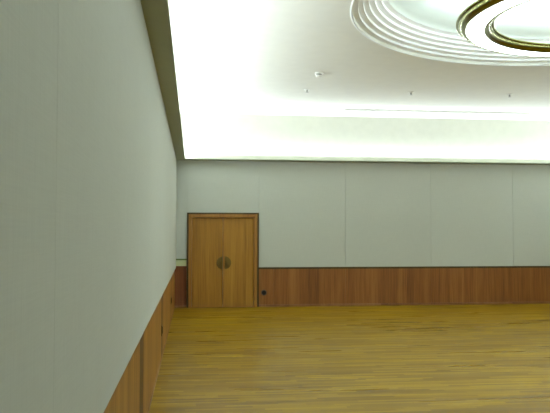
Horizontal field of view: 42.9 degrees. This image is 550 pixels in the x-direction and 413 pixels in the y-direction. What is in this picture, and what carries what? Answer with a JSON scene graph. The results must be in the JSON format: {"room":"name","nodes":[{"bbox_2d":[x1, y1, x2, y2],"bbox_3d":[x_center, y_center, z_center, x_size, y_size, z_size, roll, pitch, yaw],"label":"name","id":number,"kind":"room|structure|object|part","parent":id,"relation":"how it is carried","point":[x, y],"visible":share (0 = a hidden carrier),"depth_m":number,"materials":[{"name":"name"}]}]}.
{"room":"ballroom","nodes":[
{"label":"ballroom","id":0,"kind":"room"},
{"bbox_2d":[0,0,176,412],"bbox_3d":[-1.583,-0.267,8.591,0.300,4.950,19.080,0,-2,-7],"label":"wall","id":1,"kind":"structure","parent":0,"point":[88,162],"depth_m":2.69,"materials":[{"name":"paint"}]},
{"bbox_3d":[-0.553,-0.464,0.820,0.058,2.734,2.798,0,-2,-7],"label":"fabric panel","id":2,"kind":"part","parent":1,"relation":"part of","materials":[{"name":"grey fabric"}]},
{"bbox_3d":[-0.852,-0.366,3.375,0.058,2.734,2.348,0,-2,-7],"label":"fabric panel","id":3,"kind":"part","parent":1,"relation":"part of","materials":[{"name":"grey fabric"}]},
{"bbox_3d":[-0.975,1.520,4.200,0.030,0.964,3.880,0,-2,-7],"label":"wainscot panel","id":4,"kind":"part","parent":1,"relation":"part of","materials":[{"name":"brown wood"}]},
{"bbox_3d":[-1.122,-0.278,5.683,0.058,2.734,2.298,0,-2,-7],"label":"fabric panel","id":5,"kind":"part","parent":1,"relation":"part of","materials":[{"name":"grey fabric"}]},
{"bbox_3d":[-1.474,1.683,8.468,0.030,0.964,3.760,0,-2,-7],"label":"wainscot panel","id":6,"kind":"part","parent":1,"relation":"part of","materials":[{"name":"brown wood"}]},
{"bbox_3d":[-1.389,-0.190,7.966,0.058,2.734,2.298,0,-2,-7],"label":"fabric panel","id":7,"kind":"part","parent":1,"relation":"part of","materials":[{"name":"grey fabric"}]},
{"bbox_2d":[147,306,174,412],"bbox_3d":[-1.477,2.187,8.503,0.036,0.040,18.468,0,-2,-7],"label":"baseboard","id":8,"kind":"structure","parent":1,"relation":"attached to","point":[174,306],"depth_m":9.40,"materials":[{"name":"brown wood"}]},
{"bbox_2d":[140,0,184,159],"bbox_3d":[-1.341,-1.542,8.668,0.245,0.030,18.480,0,-2,-7],"label":"trim","id":9,"kind":"structure","parent":1,"relation":"attached to","point":[156,12],"depth_m":7.55,"materials":[{"name":"paint"}]},
{"bbox_3d":[-1.656,-0.103,10.248,0.058,2.734,2.298,0,-2,-7],"label":"fabric panel","id":10,"kind":"part","parent":1,"relation":"part of","materials":[{"name":"grey fabric"}]},
{"bbox_3d":[-1.966,1.845,12.682,0.030,0.964,3.930,0,-2,-7],"label":"wainscot panel","id":11,"kind":"part","parent":1,"relation":"part of","materials":[{"name":"brown wood"}]},
{"bbox_3d":[-1.923,-0.015,12.531,0.058,2.734,2.298,0,-2,-7],"label":"fabric panel","id":12,"kind":"part","parent":1,"relation":"part of","materials":[{"name":"grey fabric"}]},
{"bbox_3d":[-2.397,1.986,16.364,0.030,0.964,2.690,0,-2,-7],"label":"wainscot panel","id":13,"kind":"part","parent":1,"relation":"part of","materials":[{"name":"brown wood"}]},
{"bbox_3d":[-2.190,0.072,14.814,0.058,2.734,2.298,0,-2,-7],"label":"fabric panel","id":14,"kind":"part","parent":1,"relation":"part of","materials":[{"name":"grey fabric"}]},
{"bbox_3d":[-2.430,0.151,16.863,0.058,2.734,1.828,0,-2,-7],"label":"fabric panel","id":15,"kind":"part","parent":1,"relation":"part of","materials":[{"name":"grey fabric"}]},
{"bbox_2d":[149,304,549,412],"bbox_3d":[4.515,2.299,9.206,12.784,0.120,19.280,0,-2,-7],"label":"floor","id":16,"kind":"structure","parent":0,"point":[471,358],"depth_m":10.36,"materials":[{"name":"brown wood"}]},
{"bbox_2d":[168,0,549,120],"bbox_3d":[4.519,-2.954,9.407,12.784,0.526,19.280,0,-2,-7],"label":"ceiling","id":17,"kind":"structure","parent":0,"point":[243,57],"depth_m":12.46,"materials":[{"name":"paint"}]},
{"bbox_2d":[315,72,322,77],"bbox_3d":[0.843,-2.510,13.404,0.170,0.093,0.170,0,-2,-7],"label":"smoke detector","id":18,"kind":"object","parent":17,"relation":"attached to","point":[318,74],"visible":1,"depth_m":13.35,"materials":[{"name":"white plastic"}]},
{"bbox_2d":[343,109,529,114],"bbox_3d":[4.090,-2.382,17.597,4.800,0.022,0.150,0,-2,-7],"label":"ceiling vent","id":19,"kind":"object","parent":17,"relation":"in","point":[344,109],"visible":1,"depth_m":17.55,"materials":[{"name":"white metal"}]},
{"bbox_2d":[456,0,549,56],"bbox_3d":[4.505,-2.830,9.320,4.067,0.737,4.067,1,-2,-19],"label":"ring chandelier","id":20,"kind":"object","parent":17,"relation":"hanging from","point":[475,24],"visible":1,"depth_m":9.89,"materials":[{"name":"white"}]},
{"bbox_2d":[174,113,549,307],"bbox_3d":[3.428,0.123,18.618,12.584,4.950,0.310,0,-2,-7],"label":"wall","id":21,"kind":"structure","parent":0,"point":[330,232],"depth_m":18.40,"materials":[{"name":"paint"}]},
{"bbox_3d":[-2.376,0.076,17.810,0.265,2.512,0.030,0,-2,-7],"label":"fabric panel","id":22,"kind":"part","parent":21,"relation":"part of","materials":[{"name":"grey fabric"}]},
{"bbox_2d":[187,213,258,307],"bbox_3d":[-1.327,1.361,17.858,1.832,2.408,0.080,0,-2,-7],"label":"door","id":23,"kind":"structure","parent":21,"relation":"in","point":[223,248],"depth_m":17.86,"materials":[{"name":"brown wood"}]},
{"bbox_3d":[-1.416,1.437,17.853,0.158,0.316,0.012,0,-2,-7],"label":"pull plate","id":24,"kind":"part","parent":23,"relation":"part of","materials":[{"name":"brown metal"}]},
{"bbox_3d":[-1.202,1.438,17.878,0.165,0.330,0.012,0,-2,-7],"label":"pull plate","id":25,"kind":"part","parent":23,"relation":"part of","materials":[{"name":"brown metal"}]},
{"bbox_3d":[-1.328,-0.507,17.955,1.837,1.334,0.030,0,-2,-7],"label":"fabric panel","id":26,"kind":"part","parent":21,"relation":"part of","materials":[{"name":"grey fabric"}]},
{"bbox_3d":[-0.229,2.067,17.985,0.380,0.910,0.030,0,-2,-7],"label":"wainscot panel","id":27,"kind":"part","parent":21,"relation":"part of","materials":[{"name":"brown wood"}]},
{"bbox_3d":[0.710,0.202,18.166,2.263,2.732,0.030,0,-2,-7],"label":"fabric panel","id":28,"kind":"part","parent":21,"relation":"part of","materials":[{"name":"grey fabric"}]},
{"bbox_3d":[0.898,2.073,18.116,1.884,0.910,0.030,0,-2,-7],"label":"wainscot panel","id":29,"kind":"part","parent":21,"relation":"part of","materials":[{"name":"brown wood"}]},
{"bbox_2d":[185,158,549,164],"bbox_3d":[3.456,-1.163,18.431,11.614,0.030,0.245,0,-2,-7],"label":"trim","id":30,"kind":"structure","parent":21,"relation":"attached to","point":[185,158],"depth_m":18.21,"materials":[{"name":"paint"}]},
{"bbox_3d":[2.981,2.084,18.359,2.307,0.910,0.030,0,-2,-7],"label":"wainscot panel","id":31,"kind":"part","parent":21,"relation":"part of","materials":[{"name":"brown wood"}]},
{"bbox_3d":[2.982,0.214,18.431,2.306,2.732,0.030,0,-2,-7],"label":"fabric panel","id":32,"kind":"part","parent":21,"relation":"part of","materials":[{"name":"grey fabric"}]},
{"bbox_2d":[259,301,549,306],"bbox_3d":[4.488,2.568,18.507,9.878,0.055,0.050,0,-2,-7],"label":"baseboard","id":33,"kind":"structure","parent":21,"relation":"attached to","point":[546,302],"depth_m":18.34,"materials":[{"name":"brown wood"}]},
{"bbox_3d":[5.259,0.226,18.697,2.273,2.732,0.030,0,-2,-7],"label":"fabric panel","id":34,"kind":"part","parent":21,"relation":"part of","materials":[{"name":"grey fabric"}]},
{"bbox_3d":[5.258,2.096,18.625,2.274,0.910,0.030,0,-2,-7],"label":"wainscot panel","id":35,"kind":"part","parent":21,"relation":"part of","materials":[{"name":"brown wood"}]},
{"bbox_3d":[7.536,0.238,18.963,2.306,2.732,0.030,0,-2,-7],"label":"fabric panel","id":36,"kind":"part","parent":21,"relation":"part of","materials":[{"name":"grey fabric"}]},
{"bbox_3d":[7.535,2.108,18.891,2.307,0.910,0.030,0,-2,-7],"label":"wainscot panel","id":37,"kind":"part","parent":21,"relation":"part of","materials":[{"name":"brown wood"}]}
]}

